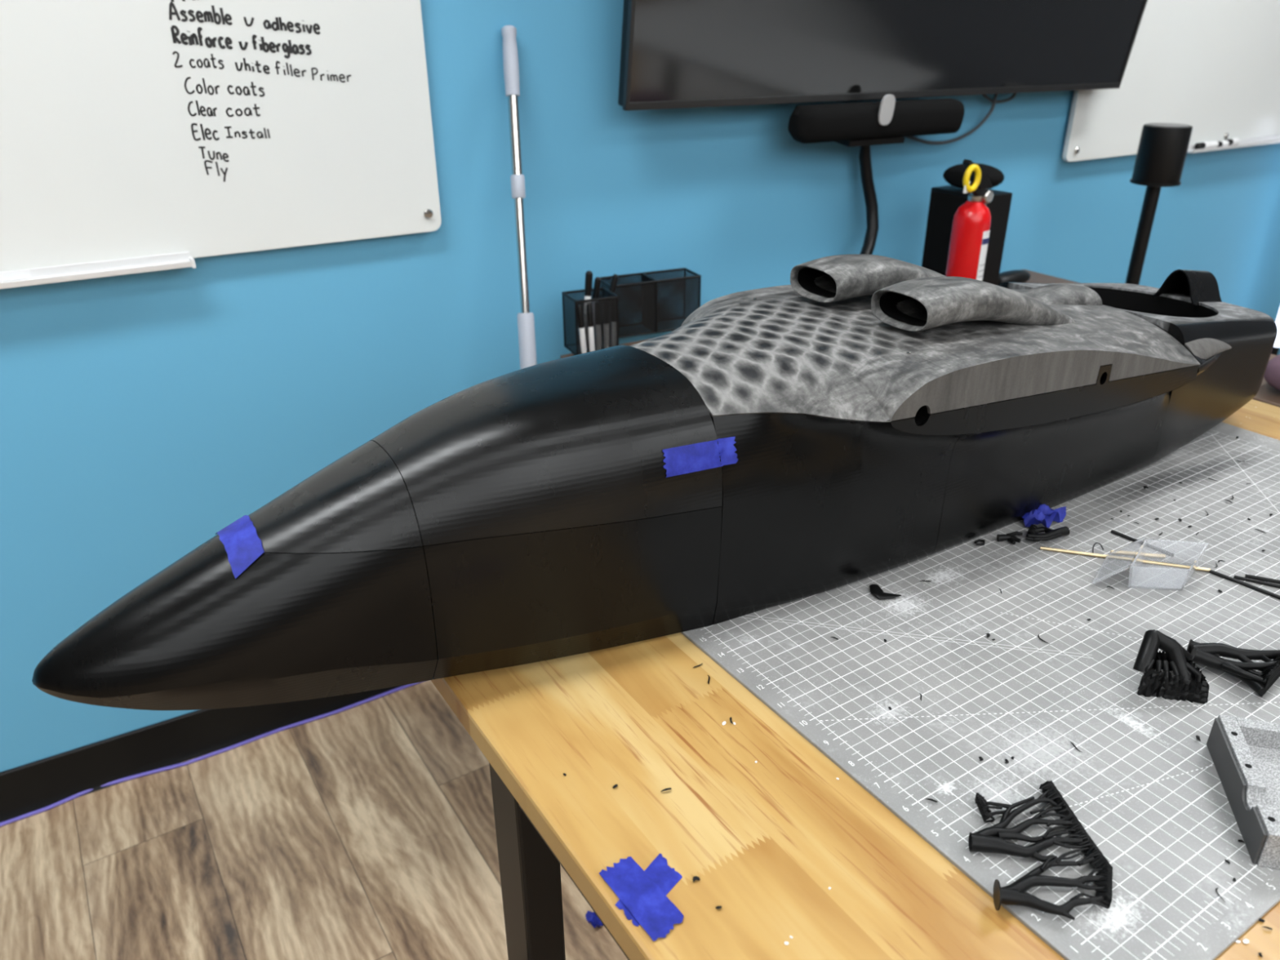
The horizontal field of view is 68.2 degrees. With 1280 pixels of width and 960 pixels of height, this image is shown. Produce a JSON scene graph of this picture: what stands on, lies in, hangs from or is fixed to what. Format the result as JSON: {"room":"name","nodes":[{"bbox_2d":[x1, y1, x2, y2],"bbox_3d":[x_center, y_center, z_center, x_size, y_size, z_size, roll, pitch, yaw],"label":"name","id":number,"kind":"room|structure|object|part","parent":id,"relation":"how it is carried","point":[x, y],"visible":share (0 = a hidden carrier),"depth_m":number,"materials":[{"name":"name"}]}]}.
{"room":"workshop","nodes":[
{"label":"workshop","id":0,"kind":"room"},
{"bbox_2d":[0,680,627,959],"bbox_3d":[2.206,2.631,-2.263,9.400,0.100,11.759,-16,30,-29],"label":"floor","id":1,"kind":"structure","parent":0,"point":[366,831],"depth_m":1.67,"materials":[{"name":"wood"}]},
{"bbox_2d":[0,681,422,826],"bbox_3d":[0.201,0.269,2.456,3.264,0.007,0.026,-15,30,-27],"label":"cable","id":2,"kind":"object","parent":1,"relation":"on","point":[162,769],"visible":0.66,"depth_m":1.89,"materials":[{"name":"blue plastic"}]},
{"bbox_2d":[501,25,536,368],"bbox_3d":[-0.209,-0.143,1.806,0.032,1.307,0.346,-3,26,-6],"label":"pole","id":3,"kind":"object","parent":1,"relation":"on","point":[526,322],"visible":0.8,"depth_m":1.71,"materials":[{"name":"grey plastic"}]},
{"bbox_2d":[585,910,604,928],"bbox_3d":[-0.063,0.714,1.545,0.045,0.018,0.031,-16,30,-29],"label":"tape","id":4,"kind":"object","parent":1,"relation":"on","point":[591,917],"visible":0.39,"depth_m":1.54,"materials":[{"name":"blue paper"}]},
{"bbox_2d":[560,269,1079,358],"bbox_3d":[0.566,0.026,2.131,1.360,0.727,0.540,-15,30,-27],"label":"desk","id":5,"kind":"object","parent":1,"relation":"on","point":[1035,277],"visible":0.02,"depth_m":2.38,"materials":[{"name":"brown laminate"}]},
{"bbox_2d":[561,267,701,355],"bbox_3d":[-0.018,-0.352,1.950,0.332,0.113,0.151,-16,30,-29],"label":"desk organizer","id":6,"kind":"object","parent":5,"relation":"on","point":[649,307],"visible":0.79,"depth_m":1.96,"materials":[{"name":"black metal"}]},
{"bbox_2d":[577,304,586,353],"bbox_3d":[-0.113,-0.291,1.833,0.016,0.100,0.013,-16,30,-29],"label":"pen","id":7,"kind":"object","parent":6,"relation":"in","point":[580,309],"visible":0.83,"depth_m":1.83,"materials":[{"name":"white plastic"}]},
{"bbox_2d":[583,271,592,349],"bbox_3d":[-0.103,-0.329,1.844,0.027,0.158,0.014,-16,30,-29],"label":"pen","id":8,"kind":"object","parent":6,"relation":"in","point":[588,274],"visible":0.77,"depth_m":1.82,"materials":[{"name":"black plastic"}]},
{"bbox_3d":[-0.098,-0.313,1.872,0.092,0.113,0.078,-11,28,-21],"label":"bin frame","id":9,"kind":"part","parent":6,"relation":"part of","materials":[{"name":"black plastic"}]},
{"bbox_2d":[586,302,595,351],"bbox_3d":[-0.096,-0.295,1.840,0.014,0.100,0.013,-16,30,-29],"label":"pen","id":10,"kind":"object","parent":6,"relation":"in","point":[589,308],"visible":0.8,"depth_m":1.83,"materials":[{"name":"white plastic"}]},
{"bbox_2d":[588,276,600,346],"bbox_3d":[-0.091,-0.332,1.874,0.034,0.139,0.013,-16,30,-29],"label":"pen","id":11,"kind":"object","parent":6,"relation":"in","point":[597,280],"visible":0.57,"depth_m":1.85,"materials":[{"name":"grey plastic"}]},
{"bbox_2d":[594,302,601,350],"bbox_3d":[-0.082,-0.300,1.851,0.011,0.100,0.013,-16,30,-29],"label":"pen","id":12,"kind":"object","parent":6,"relation":"in","point":[596,302],"visible":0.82,"depth_m":1.85,"materials":[{"name":"black plastic"}]},
{"bbox_2d":[603,300,609,347],"bbox_3d":[-0.066,-0.303,1.857,0.014,0.100,0.013,-16,30,-29],"label":"pen","id":13,"kind":"object","parent":6,"relation":"in","point":[606,300],"visible":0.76,"depth_m":1.85,"materials":[{"name":"black plastic"}]},
{"bbox_2d":[595,274,618,342],"bbox_3d":[-0.066,-0.339,1.886,0.054,0.140,0.014,-16,30,-29],"label":"pen","id":14,"kind":"object","parent":6,"relation":"in","point":[615,277],"visible":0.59,"depth_m":1.87,"materials":[{"name":"black plastic"}]},
{"bbox_2d":[611,298,617,346],"bbox_3d":[-0.051,-0.309,1.869,0.016,0.100,0.013,-16,30,-29],"label":"pen","id":15,"kind":"object","parent":6,"relation":"in","point":[614,299],"visible":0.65,"depth_m":1.87,"materials":[{"name":"black plastic"}]},
{"bbox_3d":[0.020,-0.374,1.994,0.207,0.113,0.078,-11,28,-21],"label":"bin frame","id":16,"kind":"part","parent":6,"relation":"part of","materials":[{"name":"black plastic"}]},
{"bbox_2d":[858,145,879,254],"bbox_3d":[0.513,-0.580,2.114,0.062,0.376,0.249,4,26,8],"label":"cable sleeve","id":17,"kind":"object","parent":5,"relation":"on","point":[864,155],"visible":0.44,"depth_m":2.19,"materials":[{"name":"black plastic"}]},
{"bbox_2d":[921,185,1012,284],"bbox_3d":[0.760,-0.558,2.222,0.110,0.240,0.159,-16,30,-29],"label":"holder","id":18,"kind":"object","parent":5,"relation":"on","point":[944,201],"visible":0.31,"depth_m":2.19,"materials":[{"name":"black plastic"}]},
{"bbox_2d":[942,163,1004,188],"bbox_3d":[0.761,-0.693,2.158,0.104,0.056,0.140,-16,30,-29],"label":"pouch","id":19,"kind":"object","parent":18,"relation":"on","point":[953,175],"visible":0.58,"depth_m":2.13,"materials":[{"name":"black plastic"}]},
{"bbox_2d":[945,159,993,280],"bbox_3d":[0.687,-0.502,1.994,0.099,0.341,0.077,-9,27,-16],"label":"fire extinguisher","id":20,"kind":"object","parent":5,"relation":"on","point":[971,222],"visible":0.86,"depth_m":1.96,"materials":[{"name":"red metal"}]},
{"bbox_3d":[0.688,-0.623,1.923,0.084,0.061,0.018,-15,30,-27],"label":"lever","id":21,"kind":"part","parent":20,"relation":"part of","materials":[{"name":"black plastic"}]},
{"bbox_3d":[0.695,-0.599,1.940,0.079,0.035,0.016,-15,30,-27],"label":"carry handle","id":22,"kind":"part","parent":20,"relation":"part of","materials":[{"name":"black plastic"}]},
{"bbox_3d":[0.721,-0.448,1.994,0.028,0.154,0.003,-24,35,-39],"label":"label panel","id":23,"kind":"part","parent":20,"relation":"part of","materials":[{"name":"white paper"}]},
{"bbox_2d":[997,269,1030,284],"bbox_3d":[0.914,-0.497,2.328,0.120,0.036,0.056,-16,30,-29],"label":"cable bundle","id":24,"kind":"object","parent":5,"relation":"on","point":[1012,276],"visible":0.6,"depth_m":2.31,"materials":[{"name":"black plastic"}]},
{"bbox_2d":[431,399,1279,959],"bbox_3d":[0.664,0.626,0.769,1.202,0.847,1.585,-16,30,-29],"label":"work table","id":25,"kind":"object","parent":1,"relation":"on","point":[766,841],"visible":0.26,"depth_m":0.64,"materials":[{"name":"brown wood"}]},
{"bbox_3d":[-0.094,0.559,0.921,0.036,0.801,0.052,-16,30,-29],"label":"leg","id":26,"kind":"part","parent":25,"relation":"part of","materials":[{"name":"black"}]},
{"bbox_3d":[0.210,0.424,0.328,0.040,0.038,1.060,-16,30,-29],"label":"apron rail","id":27,"kind":"part","parent":25,"relation":"part of","materials":[{"name":"black"}]},
{"bbox_2d":[599,856,684,941],"bbox_3d":[0.001,0.252,0.572,0.026,0.001,0.063,-16,30,-29],"label":"tape","id":28,"kind":"object","parent":25,"relation":"on","point":[650,906],"visible":1,"depth_m":0.57,"materials":[{"name":"blue paper"}]},
{"bbox_2d":[614,853,682,926],"bbox_3d":[0.006,0.250,0.579,0.022,0.001,0.052,19,32,34],"label":"tape","id":29,"kind":"object","parent":25,"relation":"on","point":[664,877],"visible":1,"depth_m":0.59,"materials":[{"name":"blue paper"}]},
{"bbox_2d":[692,875,700,882],"bbox_3d":[0.035,0.246,0.584,0.005,0.002,0.003,-8,27,-15],"label":"scrap","id":30,"kind":"object","parent":25,"relation":"on","point":[695,877],"visible":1,"depth_m":0.58,"materials":[{"name":"black plastic"}]},
{"bbox_2d":[680,422,1279,959],"bbox_3d":[0.455,0.068,0.944,0.858,0.003,0.628,-16,30,-29],"label":"cutting mat","id":31,"kind":"object","parent":25,"relation":"on","point":[1150,794],"visible":0.61,"depth_m":0.74,"materials":[{"name":"grey plastic"}]},
{"bbox_2d":[31,253,1277,710],"bbox_3d":[0.176,-0.071,0.937,1.373,0.255,0.300,-16,30,-29],"label":"fuselage","id":32,"kind":"object","parent":31,"relation":"on","point":[883,414],"visible":1,"depth_m":0.77,"materials":[{"name":"black plastic"}]},
{"bbox_2d":[215,515,263,578],"bbox_3d":[-0.280,0.043,0.660,0.023,0.022,0.063,-16,30,-29],"label":"tape","id":33,"kind":"object","parent":32,"relation":"on","point":[242,543],"visible":1,"depth_m":0.65,"materials":[{"name":"blue paper"}]},
{"bbox_2d":[662,436,737,477],"bbox_3d":[0.048,-0.018,0.743,0.067,0.023,0.008,-13,29,-24],"label":"tape","id":34,"kind":"object","parent":32,"relation":"attached to","point":[695,457],"visible":1,"depth_m":0.74,"materials":[{"name":"blue paper"}]},
{"bbox_2d":[914,405,927,425],"bbox_3d":[0.226,-0.060,0.804,0.019,0.019,0.030,-16,30,-29],"label":"hole","id":35,"kind":"object","parent":32,"relation":"attached to","point":[920,411],"depth_m":0.80,"materials":[{"name":"black plastic"}]},
{"bbox_2d":[1153,269,1222,305],"bbox_3d":[0.722,-0.256,1.240,0.067,0.050,0.063,-16,30,-29],"label":"hood","id":36,"kind":"object","parent":32,"relation":"attached to","point":[1182,286],"depth_m":1.24,"materials":[{"name":"black plastic"}]},
{"bbox_2d":[869,584,901,599],"bbox_3d":[0.222,0.103,0.867,0.022,0.005,0.028,-16,30,-29],"label":"plastic offcut","id":37,"kind":"object","parent":31,"relation":"on","point":[875,590],"visible":1,"depth_m":0.86,"materials":[{"name":"black plastic"}]},
{"bbox_2d":[925,798,937,802],"bbox_3d":[0.197,0.216,0.637,0.008,0.002,0.002,8,27,16],"label":"scrap","id":38,"kind":"object","parent":31,"relation":"on","point":[930,799],"visible":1,"depth_m":0.64,"materials":[{"name":"black plastic"}]},
{"bbox_2d":[973,538,985,545],"bbox_3d":[0.341,0.063,0.948,0.010,0.003,0.012,10,28,20],"label":"plastic offcut","id":39,"kind":"object","parent":31,"relation":"on","point":[975,542],"visible":1,"depth_m":0.95,"materials":[{"name":"black plastic"}]},
{"bbox_2d":[996,531,1022,544],"bbox_3d":[0.376,0.059,0.952,0.031,0.007,0.018,-9,28,-18],"label":"support","id":40,"kind":"object","parent":31,"relation":"on","point":[1011,537],"visible":1,"depth_m":0.95,"materials":[{"name":"black plastic"}]},
{"bbox_2d":[968,781,1087,862],"bbox_3d":[0.245,0.222,0.615,0.078,0.012,0.065,-3,26,-5],"label":"support","id":41,"kind":"object","parent":31,"relation":"on","point":[990,839],"visible":1,"depth_m":0.61,"materials":[{"name":"black plastic"}]},
{"bbox_2d":[1022,504,1066,528],"bbox_3d":[0.419,0.037,0.982,0.046,0.018,0.025,-16,30,-29],"label":"tape","id":42,"kind":"object","parent":31,"relation":"on","point":[1044,514],"visible":1,"depth_m":0.98,"materials":[{"name":"blue paper"}]},
{"bbox_2d":[1025,524,1070,542],"bbox_3d":[0.408,0.054,0.957,0.048,0.011,0.030,-16,30,-29],"label":"support","id":43,"kind":"object","parent":31,"relation":"on","point":[1033,535],"visible":1,"depth_m":0.95,"materials":[{"name":"black plastic"}]},
{"bbox_2d":[993,833,1112,919],"bbox_3d":[0.255,0.243,0.567,0.095,0.017,0.049,-16,30,-29],"label":"support","id":44,"kind":"object","parent":31,"relation":"on","point":[1013,894],"visible":1,"depth_m":0.57,"materials":[{"name":"black plastic"}]},
{"bbox_2d":[1092,542,1103,553],"bbox_3d":[0.450,0.067,0.930,0.017,0.009,0.006,-16,30,-29],"label":"wire loop","id":45,"kind":"object","parent":31,"relation":"on","point":[1096,542],"visible":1,"depth_m":0.93,"materials":[{"name":"black metal"}]},
{"bbox_2d":[1040,546,1210,572],"bbox_3d":[0.470,0.077,0.918,0.151,0.003,0.003,7,27,15],"label":"wooden stick","id":46,"kind":"object","parent":31,"relation":"on","point":[1104,556],"visible":0.68,"depth_m":0.92,"materials":[{"name":"beige wood"}]},
{"bbox_2d":[1111,529,1143,544],"bbox_3d":[0.502,0.063,0.946,0.003,0.003,0.062,-20,32,-34],"label":"rod","id":47,"kind":"object","parent":31,"relation":"on","point":[1113,531],"visible":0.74,"depth_m":0.96,"materials":[{"name":"black plastic"}]},
{"bbox_2d":[1091,537,1208,591],"bbox_3d":[0.480,0.079,0.889,0.116,0.025,0.061,4,26,9],"label":"plastic bag","id":48,"kind":"object","parent":31,"relation":"on","point":[1142,575],"visible":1,"depth_m":0.89,"materials":[{"name":"clear plastic"}]},
{"bbox_3d":[0.452,0.076,0.893,0.027,0.022,0.081,18,32,33],"label":"lid","id":49,"kind":"part","parent":48,"relation":"part of","materials":[{"name":"white"}]},
{"bbox_2d":[1133,629,1208,703],"bbox_3d":[0.412,0.142,0.739,0.054,0.044,0.042,3,26,7],"label":"support","id":50,"kind":"object","parent":31,"relation":"on","point":[1188,682],"visible":1,"depth_m":0.73,"materials":[{"name":"black plastic"}]},
{"bbox_2d":[1215,887,1225,902],"bbox_3d":[0.349,0.250,0.569,0.003,0.001,0.011,3,26,7],"label":"scrap","id":51,"kind":"object","parent":31,"relation":"on","point":[1217,887],"visible":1,"depth_m":0.57,"materials":[{"name":"black"}]},
{"bbox_2d":[1186,639,1279,697],"bbox_3d":[0.493,0.141,0.768,0.096,0.022,0.069,-16,30,-29],"label":"support","id":52,"kind":"object","parent":31,"relation":"on","point":[1208,655],"visible":0.98,"depth_m":0.75,"materials":[{"name":"black plastic"}]},
{"bbox_2d":[1206,714,1279,869],"bbox_3d":[0.453,0.210,0.620,0.115,0.027,0.115,6,27,14],"label":"bracket","id":53,"kind":"object","parent":31,"relation":"on","point":[1245,753],"visible":1,"depth_m":0.63,"materials":[{"name":"grey plastic"}]},
{"bbox_2d":[1208,569,1279,599],"bbox_3d":[0.564,0.098,0.874,0.003,0.003,0.068,-20,33,-35],"label":"rod","id":54,"kind":"object","parent":31,"relation":"on","point":[1237,581],"visible":1,"depth_m":0.88,"materials":[{"name":"black plastic"}]},
{"bbox_2d":[1233,575,1279,588],"bbox_3d":[0.586,0.097,0.875,0.062,0.003,0.003,13,29,25],"label":"rod","id":55,"kind":"object","parent":31,"relation":"on","point":[1237,577],"visible":1,"depth_m":0.88,"materials":[{"name":"black plastic"}]},
{"bbox_2d":[1244,573,1279,583],"bbox_3d":[0.595,0.095,0.880,0.054,0.004,0.004,10,28,21],"label":"rod","id":56,"kind":"object","parent":31,"relation":"on","point":[1246,575],"visible":1,"depth_m":0.88,"materials":[{"name":"black plastic"}]},
{"bbox_2d":[1243,938,1248,944],"bbox_3d":[0.349,0.266,0.544,0.004,0.002,0.003,-16,30,-29],"label":"crumb","id":57,"kind":"object","parent":25,"relation":"on","point":[1246,941],"visible":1,"depth_m":0.54,"materials":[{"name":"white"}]},
{"bbox_2d":[1124,122,1192,284],"bbox_3d":[1.261,-0.357,2.492,0.280,1.091,0.280,-16,30,-29],"label":"lamp","id":58,"kind":"object","parent":1,"relation":"on","point":[1162,148],"visible":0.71,"depth_m":2.26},
{"bbox_3d":[1.259,-0.846,2.252,0.094,0.001,0.094,-16,30,-29],"label":"plate","id":59,"kind":"part","parent":58,"relation":"part of","materials":[{"name":"grey"}]},
{"bbox_2d":[1252,354,1279,407],"bbox_3d":[1.056,0.213,1.661,0.240,0.800,0.300,-16,30,-29],"label":"bench","id":60,"kind":"object","parent":1,"relation":"on","point":[1266,393],"visible":0.02,"depth_m":1.46,"materials":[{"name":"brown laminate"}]},
{"bbox_2d":[1263,354,1279,391],"bbox_3d":[1.033,-0.169,1.458,0.150,0.064,0.100,-16,30,-29],"label":"fabric bag","id":61,"kind":"object","parent":60,"relation":"on","point":[1272,375],"visible":0.86,"depth_m":1.44,"materials":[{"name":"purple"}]},
{"bbox_2d":[1271,308,1279,355],"bbox_3d":[2.195,-0.653,3.168,0.200,1.020,0.200,-16,30,-29],"label":"window","id":62,"kind":"structure","parent":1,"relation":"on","point":[1276,348],"depth_m":3.23,"materials":[{"name":"white"}]},
{"bbox_2d":[0,0,1279,772],"bbox_3d":[-0.864,-0.720,1.371,9.412,2.750,0.100,-15,30,-27],"label":"wall","id":63,"kind":"structure","parent":0,"point":[143,415],"depth_m":1.77,"materials":[{"name":"blue paint"}]},
{"bbox_2d":[0,684,404,822],"bbox_3d":[-0.827,0.491,1.910,9.408,0.100,0.015,-15,30,-27],"label":"baseboard","id":64,"kind":"structure","parent":63,"relation":"attached to","point":[25,788],"depth_m":1.84,"materials":[{"name":"black rubber"}]},
{"bbox_2d":[0,0,441,288],"bbox_3d":[-1.127,-0.778,1.062,1.780,1.189,0.053,-15,30,-27],"label":"whiteboard","id":65,"kind":"object","parent":63,"relation":"attached to","point":[136,136],"visible":1,"depth_m":1.48,"materials":[{"name":"white"}]},
{"bbox_2d":[617,0,1147,111],"bbox_3d":[0.617,-1.212,1.889,1.470,0.848,0.167,-15,30,-27],"label":"television","id":66,"kind":"object","parent":63,"relation":"attached to","point":[675,54],"visible":1,"depth_m":1.96,"materials":[{"name":"black plastic"}]},
{"bbox_2d":[787,93,964,146],"bbox_3d":[0.525,-0.785,2.052,0.475,0.105,0.084,-15,30,-27],"label":"bar","id":67,"kind":"object","parent":66,"relation":"attached to","point":[887,121],"visible":1,"depth_m":2.01,"materials":[{"name":"black plastic"}]},
{"bbox_2d":[904,93,998,144],"bbox_3d":[0.724,-0.862,2.244,0.356,0.124,0.008,-15,30,-27],"label":"cable","id":68,"kind":"object","parent":66,"relation":"hanging from","point":[913,138],"visible":0.65,"depth_m":2.29,"materials":[{"name":"grey plastic"}]},
{"bbox_2d":[982,93,1017,103],"bbox_3d":[0.880,-0.944,2.312,0.144,0.041,0.007,-15,30,-27],"label":"cable","id":69,"kind":"object","parent":66,"relation":"hanging from","point":[1014,95],"visible":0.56,"depth_m":2.32,"materials":[{"name":"grey plastic"}]},
{"bbox_2d":[1062,0,1279,161],"bbox_3d":[1.903,-1.575,2.670,1.780,1.190,0.055,-15,30,-27],"label":"whiteboard","id":70,"kind":"object","parent":63,"relation":"attached to","point":[1212,67],"visible":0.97,"depth_m":2.64,"materials":[{"name":"glossy white enamel"},{"name":"aluminium frame"}]},
{"bbox_2d":[1194,141,1218,149],"bbox_3d":[1.672,-0.988,2.789,0.096,0.019,0.019,-15,30,-27],"label":"marker","id":71,"kind":"object","parent":70,"relation":"on","point":[1211,144],"visible":1,"depth_m":2.78,"materials":[{"name":"white plastic"}]},
{"bbox_2d":[1217,140,1229,146],"bbox_3d":[1.740,-1.004,2.826,0.050,0.019,0.019,-15,30,-27],"label":"marker","id":72,"kind":"object","parent":70,"relation":"on","point":[1224,143],"visible":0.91,"depth_m":2.82,"materials":[{"name":"white plastic"}]},
{"bbox_2d":[1226,137,1239,145],"bbox_3d":[1.786,-1.020,2.849,0.054,0.019,0.019,-15,30,-27],"label":"marker","id":73,"kind":"object","parent":70,"relation":"on","point":[1236,140],"visible":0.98,"depth_m":2.84,"materials":[{"name":"white plastic"}]}
]}

